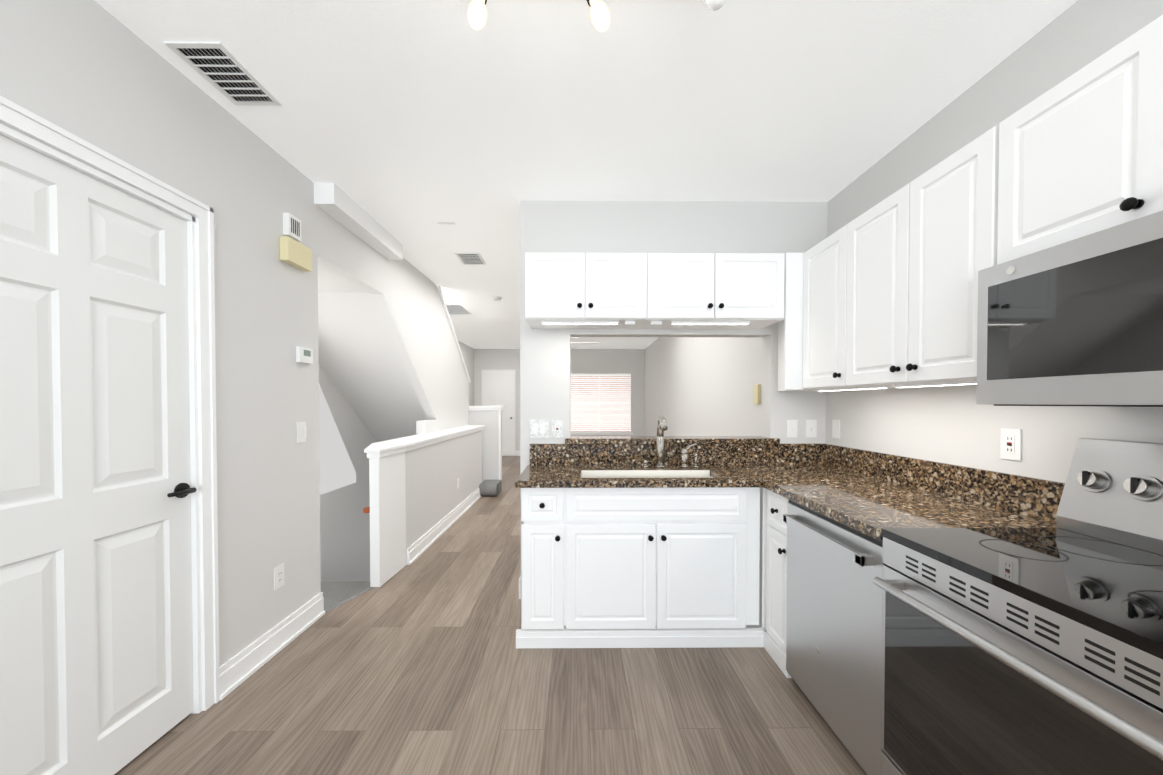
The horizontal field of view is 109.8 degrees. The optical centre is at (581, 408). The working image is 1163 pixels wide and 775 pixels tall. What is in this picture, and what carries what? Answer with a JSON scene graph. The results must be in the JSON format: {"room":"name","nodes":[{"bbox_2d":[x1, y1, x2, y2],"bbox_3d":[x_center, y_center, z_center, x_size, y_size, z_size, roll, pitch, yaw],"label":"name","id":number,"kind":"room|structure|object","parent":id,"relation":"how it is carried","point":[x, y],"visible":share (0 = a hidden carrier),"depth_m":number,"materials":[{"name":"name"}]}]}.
{"room":"kitchen","nodes":[
{"label":"kitchen","id":0,"kind":"room"},
{"bbox_2d":[0,0,468,666],"bbox_3d":[-1.702,-0.042,2.210,0.120,2.680,7.700,0,1,0],"label":"wall","id":1,"kind":"structure","parent":0,"point":[95,73],"depth_m":2.01,"materials":[{"name":"white paint"}]},
{"bbox_2d":[0,135,196,774],"bbox_3d":[-1.644,0.258,1.345,0.094,2.082,0.778,0,1,0],"label":"door","id":2,"kind":"structure","parent":1,"relation":"in","point":[96,656],"depth_m":1.38,"materials":[{"name":"white paint"}]},
{"bbox_2d":[0,95,219,713],"bbox_3d":[-1.683,0.219,1.344,0.142,2.182,0.934,0,1,0],"label":"door frame","id":3,"kind":"structure","parent":1,"relation":"attached to","point":[203,440],"depth_m":1.74,"materials":[{"name":"white wood"}]},
{"bbox_2d":[220,592,324,699],"bbox_3d":[-1.613,1.256,0.480,0.028,0.135,4.200,0,1,0],"label":"baseboard","id":4,"kind":"structure","parent":1,"relation":"attached to","point":[240,667],"depth_m":2.11,"materials":[{"name":"white wood"}]},
{"bbox_2d":[274,563,284,590],"bbox_3d":[-1.637,0.910,2.215,0.008,0.118,0.072,0,1,0],"label":"outlet","id":5,"kind":"object","parent":1,"relation":"attached to","point":[279,581],"visible":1,"depth_m":2.21,"materials":[{"name":"white plastic"}]},
{"bbox_2d":[283,213,301,241],"bbox_3d":[-1.624,-1.019,2.297,0.036,0.120,0.100,0,1,0],"label":"fire alarm","id":6,"kind":"object","parent":1,"relation":"attached to","point":[291,226],"visible":1,"depth_m":2.27,"materials":[{"name":"white plastic"}]},
{"bbox_2d":[279,236,311,271],"bbox_3d":[-1.617,-0.874,2.319,0.050,0.130,0.200,0,1,0],"label":"door chime","id":7,"kind":"object","parent":1,"relation":"attached to","point":[294,253],"visible":1,"depth_m":2.28,"materials":[{"name":"beige plastic"}]},
{"bbox_2d":[297,422,306,442],"bbox_3d":[-1.638,0.137,2.394,0.008,0.120,0.078,0,1,0],"label":"light switch","id":8,"kind":"object","parent":1,"relation":"attached to","point":[301,431],"visible":1,"depth_m":2.39,"materials":[{"name":"white plastic"}]},
{"bbox_2d":[296,346,312,363],"bbox_3d":[-1.630,-0.315,2.410,0.026,0.090,0.115,0,1,0],"label":"thermostat","id":9,"kind":"object","parent":1,"relation":"attached to","point":[304,354],"visible":1,"depth_m":2.39,"materials":[{"name":"white plastic"}]},
{"bbox_2d":[437,285,470,382],"bbox_3d":[-1.716,-0.913,5.395,0.145,1.069,1.373,0,1,0],"label":"trim","id":10,"kind":"structure","parent":1,"relation":"attached to","point":[451,326],"depth_m":5.25,"materials":[{"name":"white wood"}]},
{"bbox_2d":[321,581,369,610],"bbox_3d":[-2.088,2.980,4.802,1.110,3.060,4.400,0,1,0],"label":"floor","id":11,"kind":"structure","parent":0,"point":[335,592],"depth_m":3.33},
{"bbox_2d":[325,587,369,610],"bbox_3d":[-1.588,1.400,2.766,0.021,0.220,0.395,0,1,18],"label":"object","id":12,"kind":"structure","parent":0,"point":[346,599],"depth_m":2.77,"materials":[{"name":"grey paint"}]},
{"bbox_2d":[325,587,372,612],"bbox_3d":[-1.570,1.302,2.765,0.039,0.032,0.392,0,1,18],"label":"trim","id":13,"kind":"structure","parent":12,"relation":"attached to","point":[348,599],"depth_m":2.75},
{"bbox_2d":[314,183,402,259],"bbox_3d":[-1.586,-1.331,3.003,0.125,0.127,0.980,0,1,0],"label":"header beam","id":14,"kind":"structure","parent":0,"point":[337,204],"depth_m":2.80,"materials":[{"name":"white paint"}]},
{"bbox_2d":[318,265,427,441],"bbox_3d":[-2.199,-0.083,4.331,0.880,2.260,3.550,0,1,0],"label":"ceiling soffit","id":15,"kind":"structure","parent":0,"point":[361,364],"depth_m":4.07,"materials":[{"name":"white paint"}]},
{"bbox_2d":[319,341,473,581],"bbox_3d":[-2.716,0.137,6.390,0.120,8.200,7.970,0,1,0],"label":"wall","id":16,"kind":"structure","parent":0,"point":[344,537],"depth_m":4.64,"materials":[{"name":"white paint"}]},
{"bbox_2d":[319,384,355,494],"bbox_3d":[-2.632,0.272,3.967,0.004,1.200,1.620,0,1,0],"label":"trim","id":17,"kind":"structure","parent":16,"relation":"attached to","point":[337,470],"depth_m":4.29,"materials":[{"name":"white paint"}]},
{"bbox_2d":[406,430,481,564],"bbox_3d":[-1.567,0.785,4.654,0.250,0.955,2.640,0,1,0],"label":"wall","id":18,"kind":"structure","parent":0,"point":[434,494],"depth_m":4.11,"materials":[{"name":"white paint"}]},
{"bbox_2d":[363,507,369,512],"bbox_3d":[-1.737,1.750,4.641,0.048,1.962,2.719,0,1,0],"label":"wood handrail","id":19,"kind":"object","parent":18,"relation":"attached to","point":[366,509],"visible":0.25,"depth_m":3.27,"materials":[{"name":"brown wood"}]},
{"bbox_2d":[364,425,483,586],"bbox_3d":[-1.565,0.765,4.456,0.310,1.000,3.095,0,1,0],"label":"trim","id":20,"kind":"structure","parent":18,"relation":"attached to","point":[387,471],"depth_m":3.09,"materials":[{"name":"white wood"}]},
{"bbox_2d":[407,488,480,564],"bbox_3d":[-1.428,1.197,4.666,0.028,0.130,2.630,0,1,0],"label":"baseboard","id":21,"kind":"structure","parent":18,"relation":"attached to","point":[422,544],"depth_m":4.07,"materials":[{"name":"white wood"}]},
{"bbox_2d":[441,289,501,481],"bbox_3d":[-1.940,0.139,6.222,1.430,8.200,0.120,0,1,0],"label":"wall","id":22,"kind":"structure","parent":0,"point":[488,420],"depth_m":6.17,"materials":[{"name":"white paint"}]},
{"bbox_2d":[469,406,503,479],"bbox_3d":[-1.460,0.597,6.232,0.530,1.285,0.180,0,1,0],"label":"trim","id":23,"kind":"structure","parent":22,"relation":"attached to","point":[499,408],"depth_m":6.16,"materials":[{"name":"white wood"}]},
{"bbox_2d":[114,456,866,774],"bbox_3d":[-0.500,1.376,4.401,4.520,0.220,12.020,0,1,0],"label":"floor","id":24,"kind":"structure","parent":0,"point":[421,664],"depth_m":1.81,"materials":[{"name":"brown wood"}]},
{"bbox_2d":[479,480,501,495],"bbox_3d":[-1.328,1.158,5.971,0.250,0.170,0.422,0,1,0],"label":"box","id":25,"kind":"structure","parent":24,"relation":"on","point":[490,487],"depth_m":5.80,"materials":[{"name":"grey"}]},
{"bbox_2d":[516,487,763,648],"bbox_3d":[0.318,0.856,2.480,1.353,0.876,0.574,0,1,0],"label":"base cabinet","id":26,"kind":"object","parent":24,"relation":"on","point":[628,567],"visible":0.98,"depth_m":2.23,"materials":[{"name":"white wood"}]},
{"bbox_2d":[515,444,867,487],"bbox_3d":[0.647,0.328,2.465,2.012,0.179,0.595,0,1,0],"label":"countertop","id":27,"kind":"structure","parent":26,"relation":"on","point":[551,465],"depth_m":2.73,"materials":[{"name":"brown stone"}]},
{"bbox_2d":[581,470,712,477],"bbox_3d":[0.397,0.494,2.406,0.824,0.222,0.284,0,1,0],"label":"undermount sink","id":28,"kind":"object","parent":27,"relation":"in","point":[645,473],"visible":0.1,"depth_m":2.52,"materials":[{"name":"white ceramic"}]},
{"bbox_2d":[643,415,698,467],"bbox_3d":[0.577,0.209,2.592,0.363,0.338,0.169,0,1,0],"label":"faucet set","id":29,"kind":"object","parent":27,"relation":"on","point":[662,427],"visible":1,"depth_m":2.62,"materials":[{"name":"silver metal"}]},
{"bbox_2d":[739,443,842,446],"bbox_3d":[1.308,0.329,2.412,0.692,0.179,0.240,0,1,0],"label":"countertop","id":30,"kind":"structure","parent":26,"relation":"on","point":[801,444],"depth_m":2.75,"materials":[{"name":"brown stone"}]},
{"bbox_2d":[759,451,1064,541],"bbox_3d":[1.313,0.339,1.753,0.692,0.179,0.840,0,1,0],"label":"countertop","id":31,"kind":"structure","parent":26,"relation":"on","point":[869,493],"depth_m":1.74,"materials":[{"name":"brown stone"}]},
{"bbox_2d":[762,488,791,677],"bbox_3d":[1.309,0.857,2.373,0.688,0.876,0.804,0,1,0],"label":"base cabinet","id":32,"kind":"object","parent":24,"relation":"on","point":[774,584],"visible":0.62,"depth_m":2.11,"materials":[{"name":"white wood"}]},
{"bbox_2d":[783,500,885,774],"bbox_3d":[1.293,0.869,1.654,0.700,0.870,0.614,0,1,0],"label":"dishwasher","id":33,"kind":"object","parent":24,"relation":"on","point":[834,639],"visible":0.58,"depth_m":1.57,"materials":[{"name":"silver metal"}]},
{"bbox_2d":[873,438,1162,774],"bbox_3d":[1.287,0.709,0.943,0.752,1.215,0.778,0,1,0],"label":"electric range","id":34,"kind":"object","parent":24,"relation":"on","point":[1022,651],"visible":1,"depth_m":1.01,"materials":[{"name":"silver metal"}]},
{"bbox_2d":[474,349,644,450],"bbox_3d":[-0.549,-0.161,10.329,4.520,2.680,0.120,0,1,0],"label":"wall","id":35,"kind":"structure","parent":0,"point":[632,361],"depth_m":10.26,"materials":[{"name":"white paint"}]},
{"bbox_2d":[484,372,513,454],"bbox_3d":[-2.068,0.131,10.217,0.740,2.080,0.063,0,1,0],"label":"door","id":36,"kind":"structure","parent":35,"relation":"in","point":[498,388],"depth_m":10.22,"materials":[{"name":"white wood"}]},
{"bbox_2d":[482,370,515,455],"bbox_3d":[-2.079,0.100,10.255,0.840,2.160,0.012,0,1,0],"label":"door frame","id":37,"kind":"structure","parent":35,"relation":"attached to","point":[483,371],"depth_m":10.24,"materials":[{"name":"white wood"}]},
{"bbox_2d":[571,374,633,434],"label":"window","id":38,"kind":"structure","parent":35,"relation":"in","point":[601,433],"depth_m":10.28,"materials":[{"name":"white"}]},
{"bbox_2d":[571,373,630,430],"bbox_3d":[0.451,-0.168,10.303,1.580,1.465,0.040,0,1,0],"label":"window blinds","id":39,"kind":"object","parent":38,"relation":"attached to","point":[605,408],"visible":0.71,"depth_m":10.30,"materials":[{"name":"white plastic"}]},
{"bbox_2d":[94,0,1077,348],"bbox_3d":[-0.500,-1.474,4.360,4.520,0.120,12.020,0,1,0],"label":"ceiling","id":40,"kind":"structure","parent":0,"point":[408,124],"depth_m":1.80,"materials":[{"name":"white paint"}]},
{"bbox_2d":[164,41,281,105],"bbox_3d":[-1.457,-1.370,1.688,0.210,0.010,0.320,0,1,0],"label":"ceiling vent","id":41,"kind":"object","parent":40,"relation":"in","point":[220,67],"visible":1,"depth_m":1.66,"materials":[{"name":"white painted metal"},{"name":"dark interior"}]},
{"bbox_2d":[437,222,455,224],"bbox_3d":[-1.014,-1.393,3.067,0.130,0.004,0.040,0,1,0],"label":"ceiling vent","id":42,"kind":"object","parent":40,"relation":"in","point":[450,223],"visible":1,"depth_m":3.07,"materials":[{"name":"white metal"}]},
{"bbox_2d":[454,253,485,264],"bbox_3d":[-1.035,-1.401,3.826,0.220,0.010,0.300,0,1,0],"label":"ceiling vent","id":43,"kind":"object","parent":40,"relation":"in","point":[470,258],"visible":0.98,"depth_m":3.81,"materials":[{"name":"white metal"}]},
{"bbox_2d":[467,0,486,30],"label":"ceiling light fixture","id":44,"kind":"object","parent":40,"relation":"attached to","point":[476,10],"depth_m":1.23,"materials":[{"name":"white glass"}]},
{"bbox_2d":[492,296,501,300],"bbox_3d":[-1.087,-1.409,5.246,0.130,0.034,0.130,0,1,0],"label":"smoke detector","id":45,"kind":"object","parent":40,"relation":"attached to","point":[496,298],"visible":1,"depth_m":5.20,"materials":[{"name":"white plastic"}]},
{"bbox_2d":[571,337,598,347],"bbox_3d":[-0.305,-1.207,6.960,1.190,0.489,1.238,0,1,0],"label":"ceiling fan","id":46,"kind":"object","parent":40,"relation":"hanging from","point":[572,338],"visible":0.08,"depth_m":6.92,"materials":[{"name":"white"}]},
{"bbox_2d":[586,0,610,31],"label":"ceiling light fixture","id":47,"kind":"object","parent":40,"relation":"attached to","point":[599,15],"depth_m":1.24,"materials":[{"name":"white glass"}]},
{"bbox_2d":[704,0,724,10],"label":"ceiling light fixture","id":48,"kind":"object","parent":40,"relation":"attached to","point":[713,5],"depth_m":1.21,"materials":[{"name":"white glass"}]},
{"bbox_2d":[520,201,827,511],"bbox_3d":[0.620,-0.051,2.820,2.066,2.680,0.120,0,1,0],"label":"wall","id":49,"kind":"structure","parent":0,"point":[644,227],"depth_m":2.75,"materials":[{"name":"white paint"}]},
{"bbox_2d":[519,575,520,598],"bbox_3d":[-0.419,1.224,2.836,0.013,0.130,0.133,0,1,0],"label":"baseboard","id":50,"kind":"structure","parent":49,"relation":"attached to","point":[520,587],"depth_m":2.77,"materials":[{"name":"white wood"}]},
{"bbox_2d":[530,420,547,437],"bbox_3d":[-0.286,0.135,2.750,0.125,0.125,0.008,0,1,0],"label":"light switch","id":51,"kind":"object","parent":49,"relation":"attached to","point":[538,428],"visible":1,"depth_m":2.75,"materials":[{"name":"plastic"}]},
{"bbox_2d":[552,420,562,437],"bbox_3d":[-0.163,0.135,2.750,0.072,0.118,0.010,0,1,0],"label":"outlet","id":52,"kind":"object","parent":49,"relation":"attached to","point":[557,428],"visible":1,"depth_m":2.75,"materials":[{"name":"plastic"}]},
{"bbox_2d":[525,253,648,328],"bbox_3d":[0.026,-0.730,2.573,0.721,0.391,0.336,0,1,0],"label":"upper cabinet","id":53,"kind":"object","parent":49,"relation":"attached to","point":[563,290],"depth_m":2.41,"materials":[{"name":"white wood"}]},
{"bbox_2d":[565,436,779,443],"bbox_3d":[0.606,0.215,2.824,1.435,0.036,0.210,0,1,0],"label":"sill ledge","id":54,"kind":"object","parent":49,"relation":"on","point":[668,440],"visible":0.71,"depth_m":2.72,"materials":[{"name":"brown stone"}]},
{"bbox_2d":[645,253,784,328],"bbox_3d":[0.796,-0.730,2.579,0.819,0.391,0.336,0,1,0],"label":"upper cabinet","id":55,"kind":"object","parent":49,"relation":"attached to","point":[654,290],"depth_m":2.41,"materials":[{"name":"white wood"}]},
{"bbox_2d":[787,420,797,436],"bbox_3d":[1.424,0.135,2.760,0.072,0.118,0.016,0,1,0],"label":"switch plate","id":56,"kind":"object","parent":49,"relation":"attached to","point":[792,425],"visible":1,"depth_m":2.76,"materials":[{"name":"white plastic"}]},
{"bbox_2d":[806,420,816,436],"bbox_3d":[1.554,0.135,2.761,0.072,0.118,0.016,0,1,0],"label":"switch plate","id":57,"kind":"object","parent":49,"relation":"attached to","point":[811,428],"visible":1,"depth_m":2.76,"materials":[{"name":"white plastic"}]},
{"bbox_2d":[645,0,1162,482],"bbox_3d":[1.700,-0.074,4.399,0.120,2.680,12.020,0,1,0],"label":"wall","id":58,"kind":"structure","parent":0,"point":[697,386],"depth_m":1.88,"materials":[{"name":"white paint"}]},
{"bbox_2d":[753,384,760,403],"bbox_3d":[1.630,-0.136,3.797,0.030,0.180,0.100,0,1,0],"label":"intercom box","id":59,"kind":"object","parent":58,"relation":"attached to","point":[756,393],"visible":1,"depth_m":3.75,"materials":[{"name":"beige plastic"}]},
{"bbox_2d":[778,253,821,391],"bbox_3d":[1.478,-0.521,2.586,0.346,0.807,0.340,0,1,0],"label":"upper cabinet","id":60,"kind":"object","parent":58,"relation":"attached to","point":[788,327],"depth_m":2.42,"materials":[{"name":"white wood"}]},
{"bbox_2d":[798,228,841,390],"bbox_3d":[1.481,-0.516,2.222,0.346,0.807,0.389,0,1,0],"label":"upper cabinet","id":61,"kind":"object","parent":58,"relation":"attached to","point":[820,267],"depth_m":2.24,"materials":[{"name":"white wood"}]},
{"bbox_2d":[832,420,839,438],"bbox_3d":[1.650,0.131,2.651,0.008,0.118,0.072,0,1,0],"label":"light switch","id":62,"kind":"object","parent":58,"relation":"attached to","point":[835,428],"visible":1,"depth_m":2.64,"materials":[{"name":"white plastic"}]},
{"bbox_2d":[842,126,997,390],"bbox_3d":[1.486,-0.508,1.665,0.346,0.807,0.725,0,1,0],"label":"upper cabinet","id":63,"kind":"object","parent":58,"relation":"attached to","point":[883,294],"depth_m":1.58,"materials":[{"name":"white wood"}]},
{"bbox_2d":[1000,428,1021,460],"bbox_3d":[1.658,0.137,1.581,0.010,0.118,0.072,0,1,0],"label":"outlet","id":64,"kind":"object","parent":58,"relation":"attached to","point":[1011,445],"visible":1,"depth_m":1.58,"materials":[{"name":"white plastic"}]},
{"bbox_2d":[994,15,1162,265],"bbox_3d":[1.492,-0.668,0.920,0.346,0.465,0.760,0,1,0],"label":"upper cabinet","id":65,"kind":"object","parent":58,"relation":"attached to","point":[1084,157],"depth_m":1.07,"materials":[{"name":"white wood"}]},
{"bbox_2d":[976,210,1162,406],"bbox_3d":[1.441,-0.218,0.924,0.448,0.427,0.756,0,1,0],"label":"over-the-range microwave","id":66,"kind":"object","parent":65,"relation":"attached to","point":[1077,322],"visible":1,"depth_m":1.03,"materials":[{"name":"silver metal"}]}
]}

